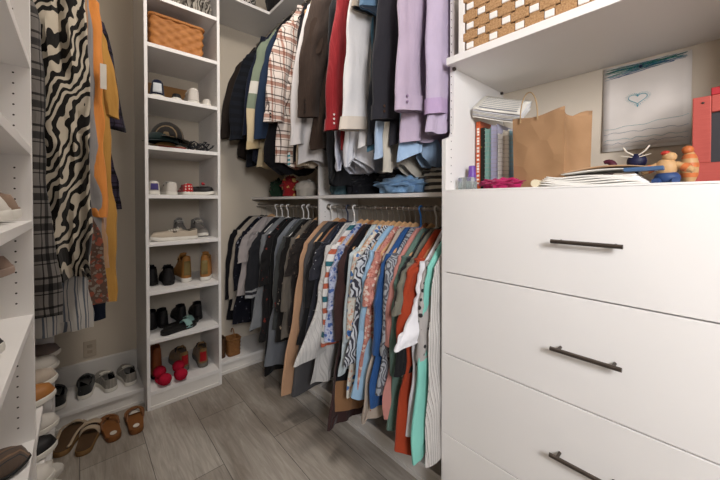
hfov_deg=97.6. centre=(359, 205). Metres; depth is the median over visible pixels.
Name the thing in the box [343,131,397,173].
blouse
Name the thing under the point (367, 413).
dress
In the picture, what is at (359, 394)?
denim shirt
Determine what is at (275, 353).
dress
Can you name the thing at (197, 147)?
sandal
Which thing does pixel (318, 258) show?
blouse
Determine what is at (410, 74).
blazer
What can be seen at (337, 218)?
clothes hanger
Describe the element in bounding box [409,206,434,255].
clothes hanger
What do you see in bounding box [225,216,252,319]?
cardigan
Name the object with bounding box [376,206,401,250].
clothes hanger
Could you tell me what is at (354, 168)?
shirt
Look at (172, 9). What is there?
shelf
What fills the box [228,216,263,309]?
blouse
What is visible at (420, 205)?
clothes hanger
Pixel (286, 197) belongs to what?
shelf
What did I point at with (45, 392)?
sneaker
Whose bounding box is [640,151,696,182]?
figurine
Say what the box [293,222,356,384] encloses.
blouse
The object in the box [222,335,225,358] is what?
basket
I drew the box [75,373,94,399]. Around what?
sneaker
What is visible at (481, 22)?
storage box
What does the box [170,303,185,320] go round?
shoe
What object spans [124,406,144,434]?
sandal
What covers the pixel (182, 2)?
scarf
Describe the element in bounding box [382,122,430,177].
shirt
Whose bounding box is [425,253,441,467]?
dress
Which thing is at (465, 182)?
clear box
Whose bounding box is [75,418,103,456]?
sandal
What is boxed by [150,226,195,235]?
sneaker
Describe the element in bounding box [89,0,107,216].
dress
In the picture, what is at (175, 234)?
sneaker
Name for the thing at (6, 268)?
sneaker
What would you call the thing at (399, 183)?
cloth
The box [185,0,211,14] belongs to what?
scarf
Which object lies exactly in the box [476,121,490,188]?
paperback book
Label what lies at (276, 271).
jacket
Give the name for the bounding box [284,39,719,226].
wall
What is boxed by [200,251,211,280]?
shoe
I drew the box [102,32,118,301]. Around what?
dress
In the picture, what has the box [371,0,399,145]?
shirt
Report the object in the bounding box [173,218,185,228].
sandal
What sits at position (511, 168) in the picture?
notebook
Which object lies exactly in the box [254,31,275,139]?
denim jacket
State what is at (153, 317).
shoe
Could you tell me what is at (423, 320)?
blouse
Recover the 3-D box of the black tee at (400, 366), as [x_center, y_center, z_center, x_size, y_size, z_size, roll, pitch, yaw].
[0.342,0.406,1.500,0.572,0.594,0.085,-1,1,-42]
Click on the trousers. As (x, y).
(99, 309)
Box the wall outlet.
[83,339,96,357]
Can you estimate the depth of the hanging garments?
2.31 m
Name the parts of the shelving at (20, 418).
shelf, shelf, shelf, shelf, panel, shelf, shelf, panel, shelf, shelf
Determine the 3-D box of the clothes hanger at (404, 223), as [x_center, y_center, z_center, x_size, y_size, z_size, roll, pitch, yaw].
[0.241,0.128,1.674,0.380,0.259,0.024,-1,1,-41]
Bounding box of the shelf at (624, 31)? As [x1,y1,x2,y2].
[450,0,719,93]
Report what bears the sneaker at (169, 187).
on the tower
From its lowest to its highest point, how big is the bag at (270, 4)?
0.228 m
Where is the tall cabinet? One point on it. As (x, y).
(581, 323)
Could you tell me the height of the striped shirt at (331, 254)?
0.694 m
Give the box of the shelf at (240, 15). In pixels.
[219,0,310,37]
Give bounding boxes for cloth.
[373,174,426,193]
[479,177,525,188]
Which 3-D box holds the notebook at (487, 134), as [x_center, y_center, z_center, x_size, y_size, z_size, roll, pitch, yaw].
[0.605,-0.197,1.389,0.203,0.265,0.026,-1,1,-42]
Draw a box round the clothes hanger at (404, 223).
[380,206,407,257]
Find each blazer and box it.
[297,0,331,150]
[324,0,349,150]
[339,0,371,148]
[394,0,449,146]
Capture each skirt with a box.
[35,276,94,338]
[88,219,108,304]
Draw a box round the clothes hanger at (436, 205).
[433,205,438,228]
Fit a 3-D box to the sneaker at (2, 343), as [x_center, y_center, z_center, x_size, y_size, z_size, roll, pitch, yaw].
[-0.905,0.302,0.622,0.274,0.082,0.107,-1,1,-42]
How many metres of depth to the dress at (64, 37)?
1.42 m
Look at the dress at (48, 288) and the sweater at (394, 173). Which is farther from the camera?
the sweater at (394, 173)
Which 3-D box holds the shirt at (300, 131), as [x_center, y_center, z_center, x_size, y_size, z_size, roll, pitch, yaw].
[-0.232,-0.850,2.100,0.561,1.225,0.088,-1,1,-42]
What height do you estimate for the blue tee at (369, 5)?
1.237 m
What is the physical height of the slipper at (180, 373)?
0.098 m
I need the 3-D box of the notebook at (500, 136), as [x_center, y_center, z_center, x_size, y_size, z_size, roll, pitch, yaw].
[0.640,-0.181,1.350,0.203,0.235,0.022,-1,1,-42]
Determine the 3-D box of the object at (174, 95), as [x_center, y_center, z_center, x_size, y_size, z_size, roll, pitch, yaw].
[-1.337,-0.753,2.295,0.096,0.051,0.279,-1,1,-33]
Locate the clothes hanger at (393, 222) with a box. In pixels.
[370,205,396,249]
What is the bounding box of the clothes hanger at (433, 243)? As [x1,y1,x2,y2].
[423,228,441,257]
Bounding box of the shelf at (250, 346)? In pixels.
[222,332,440,479]
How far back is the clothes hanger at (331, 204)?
2.15 m
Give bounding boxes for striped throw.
[418,166,441,191]
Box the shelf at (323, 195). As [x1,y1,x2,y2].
[320,192,441,198]
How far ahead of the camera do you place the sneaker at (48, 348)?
1.56 m
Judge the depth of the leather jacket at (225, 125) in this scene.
2.72 m
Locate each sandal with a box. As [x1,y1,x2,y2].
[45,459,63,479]
[53,419,86,457]
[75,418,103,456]
[97,414,121,442]
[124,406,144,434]
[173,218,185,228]
[187,141,213,150]
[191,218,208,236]
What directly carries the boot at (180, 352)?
on the tower
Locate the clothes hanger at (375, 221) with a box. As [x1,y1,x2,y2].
[352,205,379,248]
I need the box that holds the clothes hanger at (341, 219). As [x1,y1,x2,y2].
[321,205,346,241]
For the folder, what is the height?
0.021 m
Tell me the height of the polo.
1.141 m
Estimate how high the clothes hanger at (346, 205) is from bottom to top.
0.256 m
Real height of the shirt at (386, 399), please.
0.833 m
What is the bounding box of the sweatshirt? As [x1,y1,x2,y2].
[246,29,275,168]
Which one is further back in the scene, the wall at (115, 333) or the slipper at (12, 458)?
the wall at (115, 333)
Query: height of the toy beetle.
0.121 m
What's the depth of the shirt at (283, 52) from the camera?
2.21 m
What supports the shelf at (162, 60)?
attached to the tower
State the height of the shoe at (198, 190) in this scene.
0.097 m
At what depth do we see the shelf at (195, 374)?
2.28 m
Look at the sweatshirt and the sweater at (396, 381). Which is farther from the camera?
the sweatshirt
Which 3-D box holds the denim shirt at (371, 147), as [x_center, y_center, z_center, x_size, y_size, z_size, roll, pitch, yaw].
[0.203,-0.807,1.707,0.442,1.250,0.106,-1,1,-42]
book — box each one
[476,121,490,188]
[481,127,487,188]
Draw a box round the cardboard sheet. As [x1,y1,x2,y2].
[148,82,187,99]
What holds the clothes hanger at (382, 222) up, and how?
hanging from the closet shelving at (240, 15)
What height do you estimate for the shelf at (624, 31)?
0.025 m
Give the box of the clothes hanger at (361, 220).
[339,205,363,244]
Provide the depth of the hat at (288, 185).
2.59 m
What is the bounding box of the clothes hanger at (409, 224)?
[405,207,412,226]
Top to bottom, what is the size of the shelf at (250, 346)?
0.020 m
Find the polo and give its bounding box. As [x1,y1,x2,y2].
[351,0,376,145]
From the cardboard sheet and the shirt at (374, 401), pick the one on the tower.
the cardboard sheet
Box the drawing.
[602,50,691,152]
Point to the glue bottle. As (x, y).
(472, 169)
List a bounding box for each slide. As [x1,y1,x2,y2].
[160,318,196,335]
[163,315,198,328]
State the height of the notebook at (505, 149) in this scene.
0.245 m
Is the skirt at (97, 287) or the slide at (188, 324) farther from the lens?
the slide at (188, 324)
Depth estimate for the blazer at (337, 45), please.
1.65 m
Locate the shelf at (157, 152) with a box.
[148,145,217,161]
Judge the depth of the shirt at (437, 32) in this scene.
1.25 m
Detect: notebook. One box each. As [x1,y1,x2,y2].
[484,127,490,179]
[490,124,512,179]
[497,133,502,178]
[502,129,512,177]
[508,130,513,177]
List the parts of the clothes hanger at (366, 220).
hanger arm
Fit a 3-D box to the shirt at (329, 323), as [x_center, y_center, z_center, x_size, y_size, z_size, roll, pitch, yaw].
[0.013,0.426,1.881,0.545,0.642,0.084,-1,1,-41]
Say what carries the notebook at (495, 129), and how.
on the tall cabinet
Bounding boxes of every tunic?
[258,218,289,342]
[394,230,441,436]
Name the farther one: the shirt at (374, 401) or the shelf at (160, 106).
the shelf at (160, 106)
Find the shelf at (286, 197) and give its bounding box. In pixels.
[251,196,317,199]
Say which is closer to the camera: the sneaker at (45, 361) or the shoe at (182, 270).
the sneaker at (45, 361)
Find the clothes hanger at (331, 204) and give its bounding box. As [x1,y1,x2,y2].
[330,204,332,220]
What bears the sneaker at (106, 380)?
on the shoe shelf at (99, 404)
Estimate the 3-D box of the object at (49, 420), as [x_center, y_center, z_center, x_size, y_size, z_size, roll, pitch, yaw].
[-1.482,0.964,1.355,0.279,0.082,0.107,-1,1,-40]
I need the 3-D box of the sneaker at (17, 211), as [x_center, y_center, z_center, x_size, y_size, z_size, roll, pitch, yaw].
[-1.082,-0.003,0.816,0.285,0.102,0.107,-1,1,-42]
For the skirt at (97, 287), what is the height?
1.720 m
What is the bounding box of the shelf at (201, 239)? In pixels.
[149,236,217,246]
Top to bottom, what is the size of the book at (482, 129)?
0.270 m
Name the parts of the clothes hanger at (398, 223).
hanger arm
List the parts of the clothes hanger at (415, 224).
hanger arm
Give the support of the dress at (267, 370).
hanging from the clothes hanger
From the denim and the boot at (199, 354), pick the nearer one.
the denim
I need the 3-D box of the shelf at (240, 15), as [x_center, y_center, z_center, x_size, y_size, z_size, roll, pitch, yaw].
[-0.332,-1.616,2.123,0.783,0.024,2.205,-1,1,-42]
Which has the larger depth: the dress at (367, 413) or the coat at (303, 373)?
the coat at (303, 373)
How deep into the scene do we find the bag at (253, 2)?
2.63 m
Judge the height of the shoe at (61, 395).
0.101 m
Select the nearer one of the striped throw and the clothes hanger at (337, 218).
the striped throw
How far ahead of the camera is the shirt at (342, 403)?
1.68 m
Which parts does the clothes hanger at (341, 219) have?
hanger arm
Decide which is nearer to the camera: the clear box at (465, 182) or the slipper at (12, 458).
the slipper at (12, 458)
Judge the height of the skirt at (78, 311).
1.823 m
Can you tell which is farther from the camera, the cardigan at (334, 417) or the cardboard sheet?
the cardboard sheet
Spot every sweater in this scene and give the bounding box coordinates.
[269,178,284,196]
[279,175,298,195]
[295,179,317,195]
[346,173,380,194]
[373,168,404,193]
[386,227,439,430]
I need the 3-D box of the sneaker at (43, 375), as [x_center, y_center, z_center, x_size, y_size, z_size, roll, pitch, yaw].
[-1.420,0.725,1.282,0.279,0.082,0.107,-1,1,-42]
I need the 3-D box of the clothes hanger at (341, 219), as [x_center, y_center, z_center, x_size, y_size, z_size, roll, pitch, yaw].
[-0.108,0.124,2.064,0.380,0.259,0.024,-1,1,-40]
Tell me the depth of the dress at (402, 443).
1.31 m
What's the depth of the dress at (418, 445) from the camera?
1.25 m
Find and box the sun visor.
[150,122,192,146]
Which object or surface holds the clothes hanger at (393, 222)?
hanging from the closet shelving at (240, 15)
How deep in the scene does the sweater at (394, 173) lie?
1.75 m
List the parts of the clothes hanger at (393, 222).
hanger arm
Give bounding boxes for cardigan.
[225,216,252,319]
[281,221,327,395]
[327,224,366,430]
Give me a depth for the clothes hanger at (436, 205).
1.52 m
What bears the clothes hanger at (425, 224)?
hanging from the closet shelving at (240, 15)
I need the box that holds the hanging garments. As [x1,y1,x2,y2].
[264,14,314,175]
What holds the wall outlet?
attached to the wall at (115, 333)
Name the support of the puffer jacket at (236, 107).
hanging from the clothes hanger
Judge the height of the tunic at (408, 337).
0.843 m
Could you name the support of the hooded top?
hanging from the clothes hanger
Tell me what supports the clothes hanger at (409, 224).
hanging from the closet shelving at (240, 15)
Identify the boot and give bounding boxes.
[150,344,161,379]
[168,345,188,369]
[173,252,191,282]
[192,341,207,367]
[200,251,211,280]
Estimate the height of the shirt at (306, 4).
1.176 m
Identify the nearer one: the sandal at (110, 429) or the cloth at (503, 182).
the cloth at (503, 182)
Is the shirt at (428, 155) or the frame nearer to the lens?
the frame
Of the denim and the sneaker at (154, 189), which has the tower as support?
the sneaker at (154, 189)
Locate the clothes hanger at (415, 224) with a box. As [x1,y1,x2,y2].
[393,206,419,252]
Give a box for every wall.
[54,0,283,368]
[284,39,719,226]
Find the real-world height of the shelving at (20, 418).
3.000 m
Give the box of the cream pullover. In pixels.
[296,2,317,167]
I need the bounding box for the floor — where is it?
[52,361,416,479]
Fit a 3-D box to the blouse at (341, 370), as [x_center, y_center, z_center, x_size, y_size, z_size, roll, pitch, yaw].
[0.094,0.510,1.785,0.557,0.809,0.114,-1,1,-44]
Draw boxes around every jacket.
[220,47,255,159]
[229,36,265,166]
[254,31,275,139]
[272,219,306,329]
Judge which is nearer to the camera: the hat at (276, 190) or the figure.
the figure
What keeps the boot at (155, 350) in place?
on the tower
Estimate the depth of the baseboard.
2.23 m
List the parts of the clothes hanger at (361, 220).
hanger arm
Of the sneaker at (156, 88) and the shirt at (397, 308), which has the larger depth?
the sneaker at (156, 88)
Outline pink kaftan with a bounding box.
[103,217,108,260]
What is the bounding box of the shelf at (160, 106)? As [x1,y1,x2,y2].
[148,94,216,122]
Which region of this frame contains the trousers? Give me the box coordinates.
[93,303,105,320]
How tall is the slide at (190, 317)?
0.062 m
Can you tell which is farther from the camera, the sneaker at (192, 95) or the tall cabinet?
the sneaker at (192, 95)
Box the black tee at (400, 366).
[393,228,437,376]
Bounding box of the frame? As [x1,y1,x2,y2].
[692,86,719,181]
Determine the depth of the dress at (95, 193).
1.65 m
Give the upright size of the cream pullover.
1.177 m
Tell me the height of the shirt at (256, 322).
0.848 m
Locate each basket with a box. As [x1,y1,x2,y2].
[147,11,204,56]
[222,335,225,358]
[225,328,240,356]
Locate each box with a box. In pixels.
[458,177,476,189]
[459,0,593,52]
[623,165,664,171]
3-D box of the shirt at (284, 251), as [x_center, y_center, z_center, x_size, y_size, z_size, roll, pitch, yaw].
[-0.370,0.532,2.321,0.531,0.864,0.084,-1,1,-39]
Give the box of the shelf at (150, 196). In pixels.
[149,195,217,198]
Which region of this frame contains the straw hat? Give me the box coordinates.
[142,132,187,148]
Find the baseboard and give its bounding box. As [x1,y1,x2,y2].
[55,349,136,387]
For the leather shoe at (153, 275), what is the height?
0.137 m
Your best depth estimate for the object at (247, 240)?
2.57 m
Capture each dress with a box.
[30,0,62,318]
[33,0,92,282]
[85,0,109,267]
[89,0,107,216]
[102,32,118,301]
[232,216,272,324]
[264,218,300,376]
[264,218,311,366]
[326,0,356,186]
[361,227,404,423]
[394,229,441,455]
[411,241,441,465]
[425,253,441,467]
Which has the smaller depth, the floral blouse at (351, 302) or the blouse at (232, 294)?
the floral blouse at (351, 302)
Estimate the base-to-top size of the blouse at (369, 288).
0.770 m
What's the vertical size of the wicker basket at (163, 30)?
0.217 m
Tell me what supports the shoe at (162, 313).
on the tower
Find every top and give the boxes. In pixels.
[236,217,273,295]
[242,33,271,163]
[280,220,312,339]
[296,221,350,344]
[375,227,420,395]
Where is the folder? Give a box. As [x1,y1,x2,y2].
[560,165,655,175]
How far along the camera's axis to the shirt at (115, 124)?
1.91 m
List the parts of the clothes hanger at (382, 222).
hanger arm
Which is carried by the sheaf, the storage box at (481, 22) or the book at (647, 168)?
the book at (647, 168)
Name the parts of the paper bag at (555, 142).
handle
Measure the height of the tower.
3.100 m
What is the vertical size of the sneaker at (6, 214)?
0.102 m
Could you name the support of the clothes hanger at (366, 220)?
hanging from the closet shelving at (240, 15)
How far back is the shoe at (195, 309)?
2.43 m
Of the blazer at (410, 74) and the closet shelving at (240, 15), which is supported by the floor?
the closet shelving at (240, 15)
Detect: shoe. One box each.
[149,264,157,285]
[150,309,157,329]
[156,307,168,327]
[158,264,174,285]
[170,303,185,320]
[181,182,213,194]
[188,300,202,319]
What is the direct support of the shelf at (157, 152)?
attached to the tower
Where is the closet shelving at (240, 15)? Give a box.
[219,0,441,479]
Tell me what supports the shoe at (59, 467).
on the shelving at (20, 418)
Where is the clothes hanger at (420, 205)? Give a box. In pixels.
[418,205,422,226]
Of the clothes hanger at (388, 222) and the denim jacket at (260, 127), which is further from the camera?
the denim jacket at (260, 127)
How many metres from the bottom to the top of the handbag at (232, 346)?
0.214 m
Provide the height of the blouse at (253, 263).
0.894 m
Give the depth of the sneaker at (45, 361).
1.44 m
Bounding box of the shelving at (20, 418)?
[0,0,55,479]
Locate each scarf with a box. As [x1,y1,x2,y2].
[171,0,184,4]
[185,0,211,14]
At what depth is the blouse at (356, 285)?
1.56 m
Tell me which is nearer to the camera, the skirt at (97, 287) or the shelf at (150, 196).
the skirt at (97, 287)
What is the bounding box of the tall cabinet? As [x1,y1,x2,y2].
[441,0,719,479]
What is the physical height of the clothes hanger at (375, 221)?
0.259 m
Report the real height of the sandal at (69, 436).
0.058 m
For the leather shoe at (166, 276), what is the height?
0.137 m
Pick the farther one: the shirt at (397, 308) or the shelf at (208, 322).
the shelf at (208, 322)
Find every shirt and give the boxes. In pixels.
[102,22,125,208]
[249,217,291,330]
[263,5,315,169]
[275,219,312,341]
[284,220,317,333]
[288,4,327,166]
[321,223,359,346]
[324,223,366,341]
[334,130,376,175]
[335,224,376,411]
[351,226,393,399]
[367,16,374,152]
[369,227,411,408]
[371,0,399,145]
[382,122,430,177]
[382,228,421,419]
[391,229,438,379]
[396,113,441,167]
[424,0,449,134]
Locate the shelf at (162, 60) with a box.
[147,42,216,82]
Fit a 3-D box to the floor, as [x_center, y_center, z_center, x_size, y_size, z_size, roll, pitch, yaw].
[0.360,1.394,0.452,2.237,0.080,5.870,-1,1,-42]
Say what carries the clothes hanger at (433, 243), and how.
hanging from the closet shelving at (240, 15)
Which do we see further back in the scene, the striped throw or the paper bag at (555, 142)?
the striped throw
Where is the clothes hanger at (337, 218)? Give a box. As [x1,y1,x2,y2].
[314,205,339,241]
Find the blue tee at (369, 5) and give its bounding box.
[359,0,383,158]
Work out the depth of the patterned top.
1.42 m
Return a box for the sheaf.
[531,174,650,186]
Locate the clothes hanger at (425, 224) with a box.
[404,206,428,254]
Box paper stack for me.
[472,96,531,122]
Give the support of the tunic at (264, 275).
hanging from the clothes hanger
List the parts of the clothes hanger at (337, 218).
hanger arm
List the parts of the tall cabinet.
panel, drawer, drawer, drawer, drawer, handle, handle, handle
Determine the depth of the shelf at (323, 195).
1.73 m
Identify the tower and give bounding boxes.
[133,0,221,411]
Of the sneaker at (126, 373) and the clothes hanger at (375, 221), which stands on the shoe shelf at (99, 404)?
the sneaker at (126, 373)
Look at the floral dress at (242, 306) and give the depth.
2.65 m
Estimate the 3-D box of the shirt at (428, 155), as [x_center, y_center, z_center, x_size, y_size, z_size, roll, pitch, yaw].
[0.353,-0.787,1.525,0.514,1.286,0.096,-1,1,-42]
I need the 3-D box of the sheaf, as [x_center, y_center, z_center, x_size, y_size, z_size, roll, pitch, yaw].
[0.725,-0.077,0.992,0.195,0.036,0.282,-1,1,-42]
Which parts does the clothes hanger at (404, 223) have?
hanger arm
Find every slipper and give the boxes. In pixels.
[0,445,31,479]
[153,365,171,385]
[172,360,187,380]
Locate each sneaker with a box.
[0,193,21,219]
[0,197,12,221]
[0,256,14,277]
[0,338,5,353]
[35,343,60,356]
[35,355,59,369]
[35,367,57,383]
[35,382,56,406]
[75,373,94,399]
[149,79,164,96]
[149,180,159,194]
[149,228,197,240]
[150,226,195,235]
[160,181,177,194]
[183,88,199,102]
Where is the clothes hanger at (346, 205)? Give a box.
[328,205,349,241]
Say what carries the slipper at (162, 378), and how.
on the tower
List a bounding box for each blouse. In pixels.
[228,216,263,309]
[245,217,285,331]
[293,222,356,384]
[305,221,352,335]
[338,225,376,376]
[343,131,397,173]
[344,225,393,366]
[346,225,385,398]
[357,226,404,389]
[415,237,441,376]
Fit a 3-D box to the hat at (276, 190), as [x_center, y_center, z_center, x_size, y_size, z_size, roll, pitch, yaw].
[-0.721,-0.165,2.792,0.185,0.170,0.149,-1,1,-42]
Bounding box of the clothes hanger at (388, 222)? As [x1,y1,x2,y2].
[381,205,390,227]
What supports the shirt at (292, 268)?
hanging from the clothes hanger
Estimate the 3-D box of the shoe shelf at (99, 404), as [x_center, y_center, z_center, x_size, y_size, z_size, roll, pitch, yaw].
[-1.872,1.285,2.006,0.783,0.105,0.345,-1,1,-42]
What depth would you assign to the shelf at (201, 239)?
2.20 m
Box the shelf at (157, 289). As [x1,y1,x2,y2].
[150,271,217,295]
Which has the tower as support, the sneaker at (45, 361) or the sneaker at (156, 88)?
the sneaker at (156, 88)
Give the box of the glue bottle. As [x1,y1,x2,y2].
[468,166,475,176]
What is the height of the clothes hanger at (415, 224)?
0.259 m
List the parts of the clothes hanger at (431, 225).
hanger arm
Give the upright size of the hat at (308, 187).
0.136 m
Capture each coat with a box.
[291,221,337,396]
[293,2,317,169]
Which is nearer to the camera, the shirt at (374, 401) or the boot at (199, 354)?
the shirt at (374, 401)
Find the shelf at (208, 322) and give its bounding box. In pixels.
[150,310,218,344]
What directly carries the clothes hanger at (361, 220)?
hanging from the closet shelving at (240, 15)
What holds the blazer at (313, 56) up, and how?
hanging from the clothes hanger
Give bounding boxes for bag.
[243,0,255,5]
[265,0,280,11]
[513,92,592,186]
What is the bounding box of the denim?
[329,186,352,194]
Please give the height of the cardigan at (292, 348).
1.077 m
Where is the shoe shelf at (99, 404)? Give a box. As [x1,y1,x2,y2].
[55,368,143,432]
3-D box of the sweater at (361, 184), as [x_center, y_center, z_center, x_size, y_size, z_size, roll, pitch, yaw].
[0.043,-0.151,2.002,0.288,0.160,0.385,-1,1,-42]
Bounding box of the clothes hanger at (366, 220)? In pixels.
[345,205,369,244]
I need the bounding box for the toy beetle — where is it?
[621,145,650,173]
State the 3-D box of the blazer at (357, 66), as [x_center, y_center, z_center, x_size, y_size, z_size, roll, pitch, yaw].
[0.114,-0.844,1.665,0.586,1.175,0.094,-1,1,-42]
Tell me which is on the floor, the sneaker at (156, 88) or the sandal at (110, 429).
the sandal at (110, 429)
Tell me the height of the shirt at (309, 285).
0.743 m
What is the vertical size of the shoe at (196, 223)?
0.143 m
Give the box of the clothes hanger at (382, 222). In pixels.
[361,205,384,247]
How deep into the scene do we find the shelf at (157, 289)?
2.24 m
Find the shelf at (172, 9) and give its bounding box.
[147,0,216,36]
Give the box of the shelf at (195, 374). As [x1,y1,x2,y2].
[150,349,218,395]
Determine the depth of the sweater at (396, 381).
1.38 m

